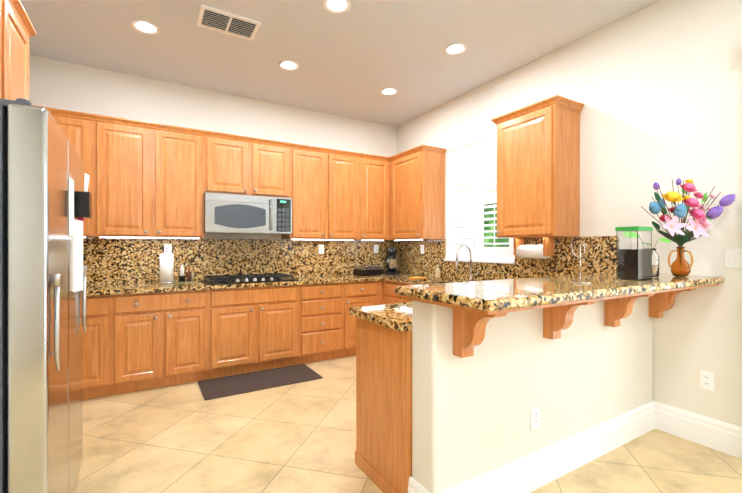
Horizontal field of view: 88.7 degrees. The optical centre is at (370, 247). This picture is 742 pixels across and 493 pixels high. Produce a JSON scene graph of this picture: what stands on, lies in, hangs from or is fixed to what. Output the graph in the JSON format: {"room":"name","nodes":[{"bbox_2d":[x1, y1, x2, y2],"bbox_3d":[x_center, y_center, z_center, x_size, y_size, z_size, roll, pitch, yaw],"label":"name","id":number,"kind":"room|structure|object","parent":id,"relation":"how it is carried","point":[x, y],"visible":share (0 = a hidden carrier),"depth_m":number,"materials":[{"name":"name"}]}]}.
{"room":"kitchen","nodes":[
{"label":"kitchen","id":0,"kind":"room"},
{"bbox_2d":[29,55,395,240],"bbox_3d":[-1.505,-0.231,4.426,4.550,3.000,0.150,0,0,-31],"label":"wall","id":1,"kind":"structure","parent":0,"point":[57,84],"depth_m":4.11,"materials":[{"name":"beige paint"}]},
{"bbox_2d":[32,105,95,236],"bbox_3d":[-2.875,-0.640,3.317,0.759,1.078,0.349,0,0,-31],"label":"upper cabinet","id":2,"kind":"object","parent":1,"relation":"attached to","point":[79,128],"depth_m":3.33,"materials":[{"name":"brown wood"}]},
{"bbox_2d":[83,236,199,238],"bbox_3d":[-2.424,-0.094,3.459,1.580,0.011,0.030,0,0,-31],"label":"under-cabinet light","id":3,"kind":"object","parent":2,"relation":"attached to","point":[199,238],"depth_m":3.66,"materials":[{"name":"white plastic"}]},
{"bbox_2d":[96,114,207,237],"bbox_3d":[-2.159,-0.640,3.744,0.909,1.078,0.349,0,0,-31],"label":"upper cabinet","id":4,"kind":"object","parent":1,"relation":"attached to","point":[148,179],"depth_m":3.60,"materials":[{"name":"brown wood"}]},
{"bbox_2d":[83,237,394,284],"bbox_3d":[-1.461,0.126,4.353,4.248,0.453,0.019,0,0,-31],"label":"backsplash","id":5,"kind":"structure","parent":1,"relation":"attached to","point":[118,260],"depth_m":4.23,"materials":[{"name":"stone"}]},
{"bbox_2d":[164,244,171,252],"bbox_3d":[-2.111,0.019,3.949,0.070,0.115,0.008,0,0,-31],"label":"electrical outlet","id":6,"kind":"object","parent":5,"relation":"attached to","point":[169,247],"visible":0.71,"depth_m":3.95,"materials":[{"name":"white plastic"}]},
{"bbox_2d":[319,245,323,253],"bbox_3d":[-0.631,0.019,4.831,0.070,0.115,0.008,0,0,-31],"label":"electrical outlet","id":7,"kind":"object","parent":5,"relation":"attached to","point":[321,249],"visible":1,"depth_m":4.83,"materials":[{"name":"white plastic"}]},
{"bbox_2d":[374,245,377,252],"bbox_3d":[0.072,0.018,5.250,0.070,0.115,0.008,0,0,-31],"label":"electrical outlet","id":8,"kind":"object","parent":5,"relation":"attached to","point":[375,248],"visible":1,"depth_m":5.25,"materials":[{"name":"white plastic"}]},
{"bbox_2d":[208,131,291,197],"bbox_3d":[-1.381,-0.871,4.208,0.900,0.616,0.349,0,0,-31],"label":"upper cabinet","id":9,"kind":"object","parent":1,"relation":"attached to","point":[237,164],"depth_m":4.07,"materials":[{"name":"brown wood"}]},
{"bbox_2d":[204,192,291,234],"bbox_3d":[-1.357,-0.356,4.169,0.894,0.401,0.439,0,0,-31],"label":"microwave","id":10,"kind":"object","parent":9,"relation":"attached to","point":[235,214],"visible":1,"depth_m":4.00,"materials":[{"name":"grey metal"}]},
{"bbox_2d":[281,143,359,239],"bbox_3d":[-0.612,-0.640,4.666,0.889,1.078,0.349,0,0,-31],"label":"upper cabinet","id":11,"kind":"object","parent":1,"relation":"attached to","point":[325,197],"depth_m":4.50,"materials":[{"name":"brown wood"}]},
{"bbox_2d":[292,239,353,240],"bbox_3d":[-0.565,-0.095,4.567,0.790,0.011,0.030,0,0,-31],"label":"under-cabinet light","id":12,"kind":"object","parent":11,"relation":"attached to","point":[292,239],"depth_m":4.54,"materials":[{"name":"white plastic"}]},
{"bbox_2d":[360,153,387,240],"bbox_3d":[-0.047,-0.640,5.003,0.425,1.078,0.349,0,0,-31],"label":"upper cabinet","id":13,"kind":"object","parent":1,"relation":"attached to","point":[373,168],"depth_m":4.85,"materials":[{"name":"brown wood"}]},
{"bbox_2d":[20,0,659,126],"bbox_3d":[0.325,-1.780,1.354,4.550,0.100,7.300,0,0,-31],"label":"ceiling","id":14,"kind":"structure","parent":0,"point":[356,58],"depth_m":3.23,"materials":[{"name":"white paint"}]},
{"bbox_2d":[131,20,159,34],"bbox_3d":[-1.768,-1.726,2.982,0.196,0.007,0.196,0,0,-31],"label":"recessed light","id":15,"kind":"object","parent":14,"relation":"in","point":[145,27],"visible":1,"depth_m":2.98,"materials":[{"name":"white"}]},
{"bbox_2d":[197,5,260,40],"bbox_3d":[-1.096,-1.723,2.928,0.420,0.016,0.280,0,0,-31],"label":"ceiling vent","id":16,"kind":"object","parent":14,"relation":"in","point":[214,19],"visible":1,"depth_m":2.92,"materials":[{"name":"white metal"}]},
{"bbox_2d":[278,60,298,70],"bbox_3d":[-0.778,-1.727,3.607,0.196,0.007,0.196,0,0,-31],"label":"recessed light","id":17,"kind":"object","parent":14,"relation":"in","point":[288,65],"visible":1,"depth_m":3.60,"materials":[{"name":"white"}]},
{"bbox_2d":[323,0,350,13],"bbox_3d":[-0.241,-1.726,2.705,0.196,0.007,0.196,0,0,-31],"label":"recessed light","id":18,"kind":"object","parent":14,"relation":"in","point":[338,6],"visible":1,"depth_m":2.71,"materials":[{"name":"white"}]},
{"bbox_2d":[380,88,397,95],"bbox_3d":[0.199,-1.727,4.213,0.196,0.007,0.196,0,0,-31],"label":"recessed light","id":19,"kind":"object","parent":14,"relation":"in","point":[389,91],"visible":1,"depth_m":4.21,"materials":[{"name":"white"}]},
{"bbox_2d":[444,43,466,54],"bbox_3d":[0.737,-1.727,3.311,0.196,0.007,0.196,0,0,-31],"label":"recessed light","id":20,"kind":"object","parent":14,"relation":"in","point":[456,49],"visible":1,"depth_m":3.31,"materials":[{"name":"white"}]},
{"bbox_2d":[73,355,741,492],"bbox_3d":[0.325,1.320,1.356,4.550,0.100,7.300,0,0,-31],"label":"floor","id":21,"kind":"structure","parent":0,"point":[300,437],"depth_m":2.38,"materials":[{"name":"tile"}]},
{"bbox_2d":[0,98,91,492],"bbox_3d":[-1.733,0.366,1.571,0.875,1.808,0.912,0,0,-31],"label":"fridge","id":22,"kind":"object","parent":21,"relation":"on","point":[45,205],"visible":1,"depth_m":1.37,"materials":[{"name":"grey metal"}]},
{"bbox_2d":[82,295,113,399],"bbox_3d":[-2.739,0.832,3.236,0.909,0.874,0.629,0,0,-31],"label":"base cabinet","id":23,"kind":"object","parent":21,"relation":"on","point":[98,338],"depth_m":3.16,"materials":[{"name":"brown wood"}]},
{"bbox_2d":[114,289,209,394],"bbox_3d":[-2.022,0.832,3.663,0.760,0.874,0.629,0,0,-31],"label":"base cabinet","id":24,"kind":"object","parent":21,"relation":"on","point":[133,342],"depth_m":3.40,"materials":[{"name":"brown wood"}]},
{"bbox_2d":[210,285,301,378],"bbox_3d":[-1.309,0.832,4.088,0.900,0.874,0.629,0,0,-31],"label":"base cabinet","id":25,"kind":"object","parent":21,"relation":"on","point":[252,329],"depth_m":3.83,"materials":[{"name":"brown wood"}]},
{"bbox_2d":[198,364,322,400],"bbox_3d":[-1.051,1.263,3.635,1.060,0.012,0.505,0,0,-31],"label":"kitchen mat","id":26,"kind":"object","parent":21,"relation":"on","point":[220,387],"visible":0.98,"depth_m":3.60,"materials":[{"name":"brown rubber"}]},
{"bbox_2d":[302,282,345,363],"bbox_3d":[-0.699,0.832,4.451,0.520,0.874,0.629,0,0,-31],"label":"base cabinet","id":27,"kind":"object","parent":21,"relation":"on","point":[323,305],"depth_m":4.20,"materials":[{"name":"brown wood"}]},
{"bbox_2d":[346,281,377,356],"bbox_3d":[-0.282,0.832,4.700,0.450,0.874,0.629,0,0,-31],"label":"base cabinet","id":28,"kind":"object","parent":21,"relation":"on","point":[364,293],"depth_m":4.42,"materials":[{"name":"brown wood"}]},
{"bbox_2d":[86,274,397,295],"bbox_3d":[-1.300,0.373,4.083,4.248,0.039,0.649,0,0,-31],"label":"countertop","id":29,"kind":"structure","parent":28,"relation":"on","point":[148,287],"depth_m":3.66,"materials":[{"name":"stone"}]},
{"bbox_2d":[158,248,174,283],"bbox_3d":[-2.038,0.177,3.788,0.150,0.353,0.150,0,0,-31],"label":"towel stand","id":30,"kind":"object","parent":29,"relation":"on","point":[166,268],"visible":1,"depth_m":3.74,"materials":[{"name":"white paper"}]},
{"bbox_2d":[177,265,194,282],"bbox_3d":[-1.899,0.267,3.906,0.160,0.173,0.100,0,0,-31],"label":"bottle","id":31,"kind":"object","parent":29,"relation":"on","point":[190,277],"visible":1,"depth_m":3.89,"materials":[{"name":"white plastic"}]},
{"bbox_2d":[201,273,298,284],"bbox_3d":[-1.297,0.327,4.067,0.910,0.052,0.520,0,0,-31],"label":"cooktop","id":32,"kind":"object","parent":29,"relation":"in","point":[243,278],"visible":1,"depth_m":3.96,"materials":[{"name":"black metal"}]},
{"bbox_2d":[353,265,383,275],"bbox_3d":[-0.025,0.291,4.882,0.320,0.124,0.283,0,0,-31],"label":"grill","id":33,"kind":"object","parent":29,"relation":"on","point":[363,270],"visible":1,"depth_m":4.81,"materials":[{"name":"black metal"}]},
{"bbox_2d":[384,246,399,274],"bbox_3d":[0.281,0.168,5.059,0.212,0.370,0.330,0,0,4],"label":"coffee maker","id":34,"kind":"object","parent":29,"relation":"on","point":[391,262],"visible":1,"depth_m":4.93,"materials":[{"name":"black plastic"}]},
{"bbox_2d":[350,315,411,492],"bbox_3d":[0.431,0.833,2.264,0.918,0.874,0.528,0,0,-31],"label":"base cabinet","id":35,"kind":"object","parent":21,"relation":"on","point":[383,452],"depth_m":1.98,"materials":[{"name":"brown wood"}]},
{"bbox_2d":[349,302,411,331],"bbox_3d":[0.600,0.374,2.370,1.381,0.039,0.540,0,0,-31],"label":"countertop","id":36,"kind":"structure","parent":35,"relation":"on","point":[396,316],"depth_m":2.05,"materials":[{"name":"stone"}]},
{"bbox_2d":[382,280,411,304],"bbox_3d":[0.528,0.832,4.550,0.629,0.874,0.493,0,0,-31],"label":"base cabinet","id":37,"kind":"object","parent":21,"relation":"on","point":[389,296],"depth_m":4.44,"materials":[{"name":"brown wood"}]},
{"bbox_2d":[382,273,477,284],"bbox_3d":[1.029,0.477,3.691,0.649,0.245,2.370,0,0,-31],"label":"countertop","id":38,"kind":"structure","parent":37,"relation":"on","point":[403,277],"depth_m":4.33,"materials":[{"name":"stone"}]},
{"bbox_2d":[409,277,426,278],"bbox_3d":[0.537,0.347,4.369,0.180,0.012,0.120,0,0,-43],"label":"cloth","id":39,"kind":"object","parent":38,"relation":"on","point":[417,277],"visible":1,"depth_m":4.34,"materials":[{"name":"orange fabric"}]},
{"bbox_2d":[435,263,439,277],"bbox_3d":[0.794,0.270,4.521,0.067,0.166,0.064,0,0,-31],"label":"soap bottle","id":40,"kind":"object","parent":38,"relation":"on","point":[437,272],"visible":1,"depth_m":4.50,"materials":[{"name":"beige plastic"}]},
{"bbox_2d":[455,244,477,280],"bbox_3d":[1.007,0.158,4.007,0.247,0.390,0.116,0,0,-31],"label":"faucet","id":41,"kind":"object","parent":38,"relation":"on","point":[456,266],"visible":1,"depth_m":4.05,"materials":[{"name":"silver metal"}]},
{"bbox_2d":[412,297,651,492],"bbox_3d":[1.095,0.752,2.251,2.010,1.035,0.170,0,0,-31],"label":"wall","id":42,"kind":"structure","parent":0,"point":[588,369],"depth_m":1.93,"materials":[{"name":"beige paint"}]},
{"bbox_2d":[530,405,539,429],"bbox_3d":[0.871,0.900,2.013,0.070,0.115,0.008,0,0,-31],"label":"outlet","id":43,"kind":"object","parent":42,"relation":"attached to","point":[534,417],"visible":1,"depth_m":2.01,"materials":[{"name":"white plastic"}]},
{"bbox_2d":[395,272,724,314],"bbox_3d":[1.155,0.200,2.071,2.089,0.039,0.580,0,0,-31],"label":"bar","id":44,"kind":"object","parent":42,"relation":"on","point":[496,295],"visible":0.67,"depth_m":1.69,"materials":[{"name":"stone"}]},
{"bbox_2d":[569,243,590,283],"bbox_3d":[1.067,0.077,1.937,0.099,0.205,0.099,0,0,-31],"label":"wire stand","id":45,"kind":"object","parent":44,"relation":"on","point":[580,281],"visible":1,"depth_m":1.93,"materials":[{"name":"silver metal"}]},
{"bbox_2d":[615,226,652,279],"bbox_3d":[1.507,0.031,2.175,0.168,0.297,0.118,0,0,-31],"label":"food container","id":46,"kind":"object","parent":44,"relation":"on","point":[633,252],"visible":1,"depth_m":2.13,"materials":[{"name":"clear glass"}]},
{"bbox_2d":[652,238,671,276],"bbox_3d":[1.696,0.036,2.325,0.262,0.287,0.186,0,0,-31],"label":"potted plant","id":47,"kind":"object","parent":44,"relation":"on","point":[655,264],"visible":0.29,"depth_m":2.30,"materials":[{"name":"clear glass"}]},
{"bbox_2d":[668,247,692,276],"bbox_3d":[1.921,0.086,2.359,0.134,0.186,0.100,0,0,-31],"label":"vase","id":48,"kind":"object","parent":44,"relation":"on","point":[679,266],"visible":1,"depth_m":2.34,"materials":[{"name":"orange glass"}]},
{"bbox_2d":[641,178,734,246],"bbox_3d":[1.935,-0.158,2.317,0.421,0.555,0.332,0,0,-31],"label":"flowers","id":49,"kind":"object","parent":48,"relation":"in","point":[700,225],"visible":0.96,"depth_m":2.32,"materials":[{"name":"multicoloured plant"}]},
{"bbox_2d":[408,401,741,492],"bbox_3d":[1.214,1.178,2.035,2.027,0.185,0.658,0,0,-31],"label":"baseboard","id":50,"kind":"structure","parent":42,"relation":"attached to","point":[531,472],"depth_m":2.29,"materials":[{"name":"white wood"}]},
{"bbox_2d":[396,0,741,426],"bbox_3d":[2.215,-0.230,2.481,0.150,3.000,7.000,0,0,-31],"label":"wall","id":51,"kind":"structure","parent":0,"point":[655,89],"depth_m":2.63,"materials":[{"name":"beige paint"}]},
{"bbox_2d":[388,145,446,240],"bbox_3d":[0.557,-0.640,4.775,0.349,1.078,0.699,0,0,-31],"label":"upper cabinet","id":52,"kind":"object","parent":51,"relation":"attached to","point":[416,176],"depth_m":4.53,"materials":[{"name":"brown wood"}]},
{"bbox_2d":[361,239,422,240],"bbox_3d":[0.308,-0.095,4.799,0.815,0.011,0.325,0,0,26],"label":"under-cabinet light","id":53,"kind":"object","parent":52,"relation":"attached to","point":[409,239],"depth_m":4.84,"materials":[{"name":"white plastic"}]},
{"bbox_2d":[444,137,514,263],"bbox_3d":[1.201,-0.493,4.147,0.184,1.296,1.000,0,0,-31],"label":"window shutters","id":54,"kind":"object","parent":51,"relation":"attached to","point":[478,157],"visible":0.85,"depth_m":4.16,"materials":[{"name":"white wood"}]},
{"bbox_2d":[395,236,615,280],"bbox_3d":[1.124,0.126,4.147,0.019,0.453,2.940,0,0,-31],"label":"backsplash","id":55,"kind":"structure","parent":51,"relation":"attached to","point":[599,256],"depth_m":3.57,"materials":[{"name":"stone"}]},
{"bbox_2d":[420,245,423,253],"bbox_3d":[0.660,0.019,4.896,0.008,0.115,0.070,0,0,-31],"label":"outlet","id":56,"kind":"object","parent":55,"relation":"attached to","point":[421,249],"visible":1,"depth_m":4.90,"materials":[{"name":"white plastic"}]},
{"bbox_2d":[491,95,583,237],"bbox_3d":[1.419,-0.635,3.299,0.378,1.088,0.654,0,0,-31],"label":"upper cabinet","id":57,"kind":"object","parent":51,"relation":"attached to","point":[538,169],"visible":1,"depth_m":3.11,"materials":[{"name":"brown wood"}]},
{"bbox_2d":[513,237,553,258],"bbox_3d":[1.433,0.002,3.354,0.120,0.184,0.324,0,0,-31],"label":"paper towel holder","id":58,"kind":"object","parent":57,"relation":"attached to","point":[545,250],"visible":0.96,"depth_m":3.29,"materials":[{"name":"brown wood"}]},
{"bbox_2d":[700,370,713,390],"bbox_3d":[2.152,0.850,2.432,0.008,0.115,0.070,0,0,-31],"label":"electrical outlet","id":59,"kind":"object","parent":51,"relation":"attached to","point":[707,380],"visible":1,"depth_m":2.43,"materials":[{"name":"white plastic"}]},
{"bbox_2d":[725,249,741,267],"bbox_3d":[2.226,0.065,2.307,0.008,0.115,0.115,0,0,-31],"label":"light switch","id":60,"kind":"object","parent":51,"relation":"attached to","point":[733,258],"visible":1,"depth_m":2.32,"materials":[{"name":"white plastic"}]},
{"bbox_3d":[-1.565,-0.229,0.229,0.150,3.000,7.000,0,0,-31],"label":"wall","id":61,"kind":"structure","parent":0,"visible":0},
{"bbox_2d":[0,0,36,100],"bbox_3d":[-1.854,-0.874,1.499,0.652,0.608,0.994,0,0,-31],"label":"upper cabinet","id":62,"kind":"object","parent":61,"relation":"attached to","point":[17,31],"visible":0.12,"depth_m":1.79,"materials":[{"name":"brown wood"}]},
{"label":"outside","id":63,"kind":"structure","parent":0,"visible":0},
{"bbox_2d":[474,165,508,255],"bbox_3d":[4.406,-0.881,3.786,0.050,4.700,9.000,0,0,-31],"label":"garden","id":64,"kind":"object","parent":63,"point":[501,240],"depth_m":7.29,"materials":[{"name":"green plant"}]}
]}

